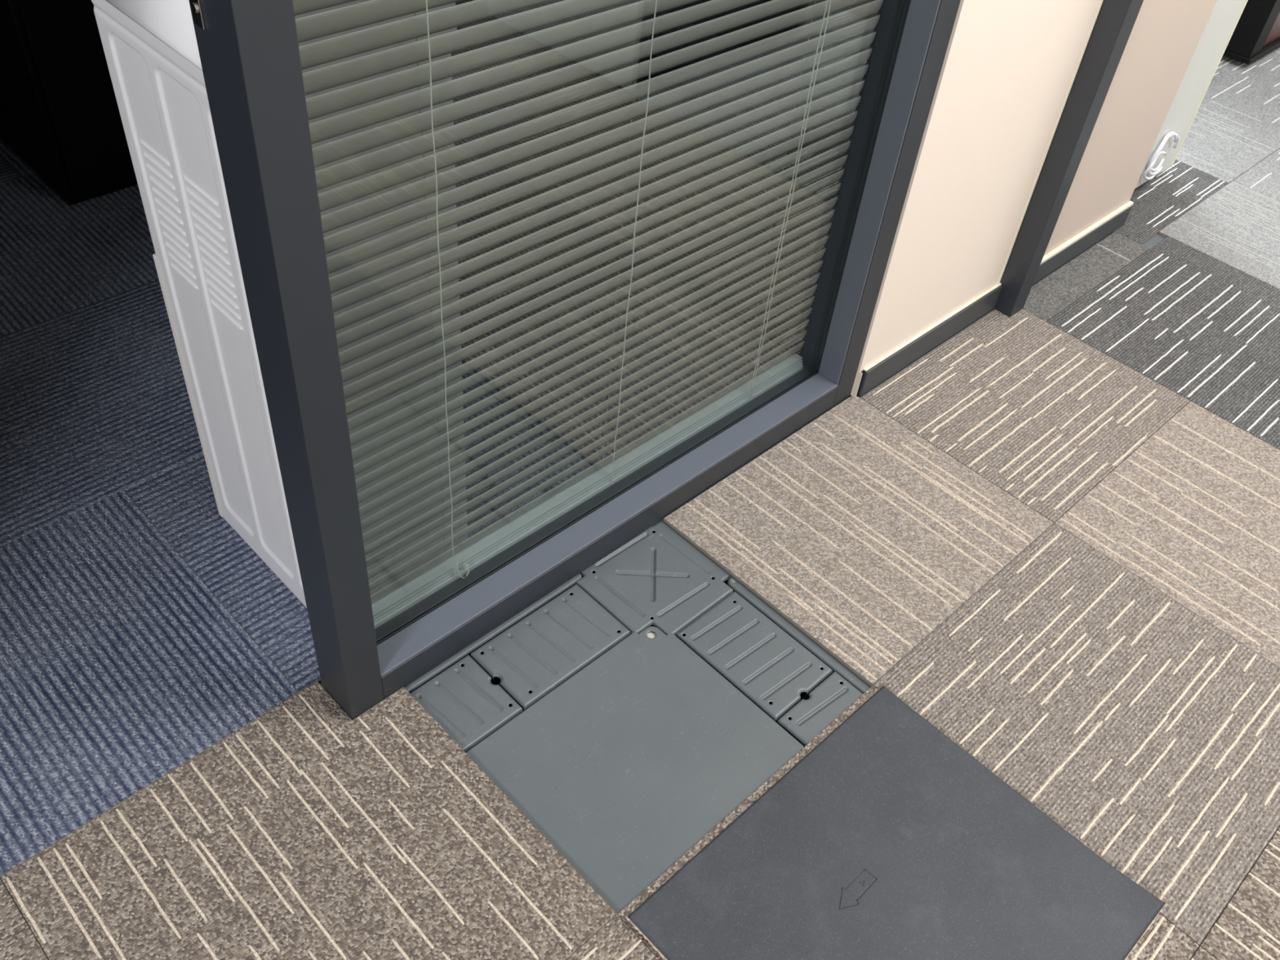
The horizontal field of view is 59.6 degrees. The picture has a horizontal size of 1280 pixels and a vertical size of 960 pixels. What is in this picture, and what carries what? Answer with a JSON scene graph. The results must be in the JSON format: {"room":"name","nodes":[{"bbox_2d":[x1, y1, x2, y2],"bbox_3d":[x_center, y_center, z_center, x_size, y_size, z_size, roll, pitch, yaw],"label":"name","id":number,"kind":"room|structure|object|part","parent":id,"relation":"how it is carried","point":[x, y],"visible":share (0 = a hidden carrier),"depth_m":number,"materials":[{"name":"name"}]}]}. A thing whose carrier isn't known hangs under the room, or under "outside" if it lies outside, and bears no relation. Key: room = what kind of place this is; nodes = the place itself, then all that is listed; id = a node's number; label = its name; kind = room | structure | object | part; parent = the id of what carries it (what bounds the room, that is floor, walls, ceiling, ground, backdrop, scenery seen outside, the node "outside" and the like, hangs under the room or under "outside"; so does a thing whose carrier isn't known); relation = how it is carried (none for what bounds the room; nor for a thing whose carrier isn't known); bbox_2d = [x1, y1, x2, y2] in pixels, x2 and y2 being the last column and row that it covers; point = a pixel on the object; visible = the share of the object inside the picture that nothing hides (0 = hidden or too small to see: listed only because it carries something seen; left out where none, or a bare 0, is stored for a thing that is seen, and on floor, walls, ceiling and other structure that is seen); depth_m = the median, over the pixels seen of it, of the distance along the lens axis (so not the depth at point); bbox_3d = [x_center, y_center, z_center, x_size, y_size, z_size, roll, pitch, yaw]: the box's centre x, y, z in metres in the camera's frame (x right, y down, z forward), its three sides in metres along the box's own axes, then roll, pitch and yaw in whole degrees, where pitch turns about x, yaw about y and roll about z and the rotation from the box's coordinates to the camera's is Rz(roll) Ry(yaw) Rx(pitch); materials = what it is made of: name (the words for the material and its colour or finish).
{"room":"office corridor","nodes":[
{"label":"office corridor","id":0,"kind":"room"},
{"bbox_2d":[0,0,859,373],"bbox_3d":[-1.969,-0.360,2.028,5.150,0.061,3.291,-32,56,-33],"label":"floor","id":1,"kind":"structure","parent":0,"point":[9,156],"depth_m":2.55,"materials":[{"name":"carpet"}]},
{"bbox_2d":[0,0,137,204],"bbox_3d":[-1.025,-1.208,2.332,0.840,0.882,0.610,-32,56,-33],"label":"storage cabinet","id":2,"kind":"object","parent":1,"relation":"on","point":[60,113],"visible":0.3,"depth_m":2.17,"materials":[{"name":"black paint"}]},
{"bbox_2d":[408,530,843,752],"bbox_3d":[-0.025,0.302,1.609,0.501,0.020,0.501,-32,56,-33],"label":"floor","id":3,"kind":"structure","parent":0,"point":[495,681],"depth_m":1.61,"materials":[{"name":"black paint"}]},
{"bbox_2d":[470,584,631,709],"bbox_3d":[-0.127,0.235,1.611,0.202,0.008,0.120,-32,56,-33],"label":"cover","id":4,"kind":"object","parent":3,"relation":"on","point":[548,646],"visible":1,"depth_m":1.60,"materials":[{"name":"grey metal"}]},
{"bbox_2d":[575,520,733,635],"bbox_3d":[0.019,0.152,1.718,0.194,0.012,0.196,-32,56,-33],"label":"junction cover","id":5,"kind":"object","parent":3,"relation":"on","point":[660,575],"visible":0.91,"depth_m":1.71,"materials":[{"name":"grey metal"}]},
{"bbox_2d":[675,591,832,721],"bbox_3d":[0.166,0.252,1.630,0.128,0.008,0.194,-32,56,-33],"label":"cover","id":6,"kind":"object","parent":3,"relation":"on","point":[748,649],"visible":1,"depth_m":1.62,"materials":[{"name":"grey metal"}]},
{"bbox_2d":[0,83,1279,959],"bbox_3d":[0.440,-0.475,2.441,4.971,0.051,3.490,-32,56,-33],"label":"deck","id":7,"kind":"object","parent":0,"point":[1157,238],"visible":0.13,"depth_m":1.75,"materials":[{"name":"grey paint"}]},
{"bbox_2d":[409,654,522,751],"bbox_3d":[-0.240,0.305,1.527,0.108,0.008,0.120,-32,56,-33],"label":"cover","id":8,"kind":"object","parent":7,"relation":"in","point":[464,701],"visible":1,"depth_m":1.52,"materials":[{"name":"grey metal"}]},
{"bbox_2d":[404,573,582,692],"bbox_3d":[-0.217,0.210,1.625,0.330,0.006,0.039,-32,56,-33],"label":"floor panel","id":9,"kind":"object","parent":7,"relation":"in","point":[571,582],"visible":0.41,"depth_m":1.61,"materials":[{"name":"grey paint"}]},
{"bbox_2d":[466,626,804,913],"bbox_3d":[0.002,0.370,1.490,0.356,0.009,0.315,-32,56,-33],"label":"floor panel","id":10,"kind":"object","parent":7,"relation":"in","point":[624,766],"visible":1,"depth_m":1.48,"materials":[{"name":"grey paint"}]},
{"bbox_2d":[0,46,1279,959],"bbox_3d":[0.481,-0.526,2.444,4.863,0.025,3.490,-32,56,-33],"label":"floor","id":11,"kind":"structure","parent":7,"relation":"on","point":[309,831],"depth_m":1.60,"materials":[{"name":"beige carpet"}]},
{"bbox_2d":[91,0,467,608],"bbox_3d":[-0.409,-0.230,1.397,0.248,0.888,0.323,-32,56,-33],"label":"appliance","id":12,"kind":"object","parent":11,"relation":"on","point":[150,47],"visible":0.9,"depth_m":1.29,"materials":[{"name":"white metal"}]},
{"bbox_3d":[-0.498,-0.145,1.363,0.007,0.798,0.316,-32,56,-33],"label":"panel","id":13,"kind":"part","parent":12,"relation":"part of","materials":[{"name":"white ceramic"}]},
{"bbox_3d":[-0.379,-0.513,1.116,0.239,0.090,0.320,-32,56,-33],"label":"lid","id":14,"kind":"part","parent":12,"relation":"part of","materials":[{"name":"white ceramic"}]},
{"bbox_2d":[1142,131,1179,180],"bbox_3d":[1.246,-0.776,2.667,0.130,0.113,0.016,-32,56,-33],"label":"tube","id":15,"kind":"object","parent":11,"relation":"on","point":[1176,140],"visible":1,"depth_m":2.65,"materials":[{"name":"white plastic"}]},
{"bbox_2d":[1134,0,1248,188],"bbox_3d":[1.160,-1.441,2.213,0.298,1.748,0.396,-32,56,-33],"label":"wall","id":16,"kind":"structure","parent":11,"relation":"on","point":[1225,15],"depth_m":2.57,"materials":[{"name":"white paint"}]},
{"bbox_2d":[1223,0,1279,64],"bbox_3d":[1.813,-1.718,3.330,0.485,0.705,0.538,-32,56,-33],"label":"base cabinet","id":17,"kind":"object","parent":11,"relation":"on","point":[1256,33],"visible":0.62,"depth_m":3.28,"materials":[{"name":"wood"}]},
{"bbox_3d":[1.786,-1.485,3.557,0.485,0.016,0.538,-32,56,-33],"label":"board","id":18,"kind":"part","parent":17,"relation":"part of","materials":[{"name":"black paint"}]},
{"bbox_2d":[727,577,870,693],"bbox_3d":[0.242,0.232,1.660,0.026,0.009,0.294,-32,56,-33],"label":"floor panel","id":19,"kind":"object","parent":7,"relation":"in","point":[739,588],"visible":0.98,"depth_m":1.66,"materials":[{"name":"grey paint"}]},
{"bbox_2d":[777,671,862,746],"bbox_3d":[0.262,0.326,1.565,0.128,0.008,0.075,-32,56,-33],"label":"cover","id":20,"kind":"object","parent":7,"relation":"attached to","point":[828,700],"visible":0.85,"depth_m":1.56,"materials":[{"name":"grey metal"}]},
{"bbox_2d":[641,0,798,76],"bbox_3d":[0.630,-0.454,2.438,9.400,0.060,6.400,-32,56,-33],"label":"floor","id":21,"kind":"structure","parent":0,"point":[796,75],"depth_m":3.25,"materials":[{"name":"grey carpet"}]},
{"bbox_2d":[666,0,884,106],"bbox_3d":[0.017,-2.482,2.521,0.080,2.620,3.270,-32,56,-33],"label":"wall","id":22,"kind":"structure","parent":0,"point":[880,11],"depth_m":2.95,"materials":[{"name":"grey paint"}]},
{"bbox_2d":[850,0,1217,396],"bbox_3d":[0.830,-1.339,1.443,1.012,2.620,0.101,-32,56,-33],"label":"wall","id":23,"kind":"structure","parent":0,"point":[1009,69],"depth_m":1.97,"materials":[{"name":"beige paint"}]},
{"bbox_2d":[853,283,1002,397],"bbox_3d":[0.563,-0.275,2.158,0.462,0.060,0.010,-32,56,-33],"label":"baseboard","id":24,"kind":"structure","parent":23,"relation":"attached to","point":[897,359],"depth_m":2.14,"materials":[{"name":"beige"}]},
{"bbox_2d":[994,0,1143,316],"bbox_3d":[0.833,-1.319,1.423,0.052,2.620,0.146,-32,56,-33],"label":"trim","id":25,"kind":"structure","parent":23,"relation":"attached to","point":[1115,21],"depth_m":2.04,"materials":[{"name":"grey metal"}]},
{"bbox_2d":[1032,200,1133,284],"bbox_3d":[0.947,-0.508,2.446,0.496,0.058,0.011,-32,56,-33],"label":"baseboard","id":26,"kind":"structure","parent":23,"relation":"attached to","point":[1080,242],"depth_m":2.46,"materials":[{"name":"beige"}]},
{"bbox_3d":[-0.583,-1.164,-0.420,5.200,0.520,0.065,-32,56,-33],"label":"wall","id":27,"kind":"structure","parent":0,"visible":0},
{"bbox_2d":[188,0,960,719],"bbox_3d":[0.049,-0.700,1.068,1.076,2.104,0.119,-32,56,-33],"label":"window","id":28,"kind":"structure","parent":27,"relation":"in","point":[249,52],"depth_m":1.47,"materials":[{"name":"grey metal"}]},
{"bbox_3d":[-0.345,-0.379,0.860,0.003,0.060,0.015,-32,56,-33],"label":"strike plate","id":29,"kind":"part","parent":28,"relation":"part of","materials":[{"name":"silver metal"}]},
{"bbox_2d":[293,0,883,629],"bbox_3d":[0.028,-0.710,1.080,0.953,2.000,0.034,-32,56,-33],"label":"blind","id":30,"kind":"object","parent":28,"relation":"attached to","point":[406,592],"visible":0.86,"depth_m":1.39,"materials":[{"name":"beige metal"}]},
{"bbox_3d":[-0.198,-0.580,0.932,0.003,1.968,0.003,-32,56,-33],"label":"ladder cord","id":31,"kind":"part","parent":30,"relation":"part of","materials":[{"name":"white fabric"}]},
{"bbox_3d":[-0.183,-0.561,0.915,0.003,1.968,0.003,-32,56,-33],"label":"ladder cord","id":32,"kind":"part","parent":30,"relation":"part of","materials":[{"name":"white fabric"}]},
{"bbox_3d":[-0.255,0.130,1.593,0.013,0.040,0.004,-21,50,-26],"label":"cord","id":33,"kind":"part","parent":30,"relation":"part of","materials":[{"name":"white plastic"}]},
{"bbox_3d":[-0.248,0.128,1.603,0.008,0.028,0.004,-32,56,-33],"label":"cord","id":34,"kind":"part","parent":30,"relation":"part of","materials":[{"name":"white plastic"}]},
{"bbox_3d":[-0.056,-0.006,1.767,0.953,0.025,0.030,-32,56,-33],"label":"rail","id":35,"kind":"part","parent":30,"relation":"part of","materials":[{"name":"grey metal"}]},
{"bbox_3d":[0.022,-0.715,1.098,0.003,1.968,0.003,-32,56,-33],"label":"ladder cord","id":36,"kind":"part","parent":30,"relation":"part of","materials":[{"name":"white fabric"}]},
{"bbox_3d":[0.037,-0.697,1.081,0.003,1.968,0.003,-32,56,-33],"label":"ladder cord","id":37,"kind":"part","parent":30,"relation":"part of","materials":[{"name":"white fabric"}]},
{"bbox_3d":[0.260,-0.862,1.278,0.003,1.968,0.003,-32,56,-33],"label":"ladder cord","id":38,"kind":"part","parent":30,"relation":"part of","materials":[{"name":"grey fabric"}]},
{"bbox_3d":[0.270,-0.842,1.252,0.004,1.960,0.001,-32,56,-33],"label":"lift cord","id":39,"kind":"part","parent":30,"relation":"part of","materials":[{"name":"grey fabric"}]},
{"bbox_3d":[0.276,-0.844,1.261,0.003,1.968,0.003,-32,56,-33],"label":"ladder cord","id":40,"kind":"part","parent":30,"relation":"part of","materials":[{"name":"grey fabric"}]},
{"bbox_3d":[-0.056,0.017,1.795,0.970,0.044,0.062,-32,56,-33],"label":"sill","id":41,"kind":"part","parent":28,"relation":"part of","materials":[{"name":"grey metal"}]},
{"bbox_3d":[-0.011,0.053,1.764,0.970,0.051,0.046,-32,56,-33],"label":"sill","id":42,"kind":"part","parent":28,"relation":"part of","materials":[{"name":"grey metal"}]}
]}

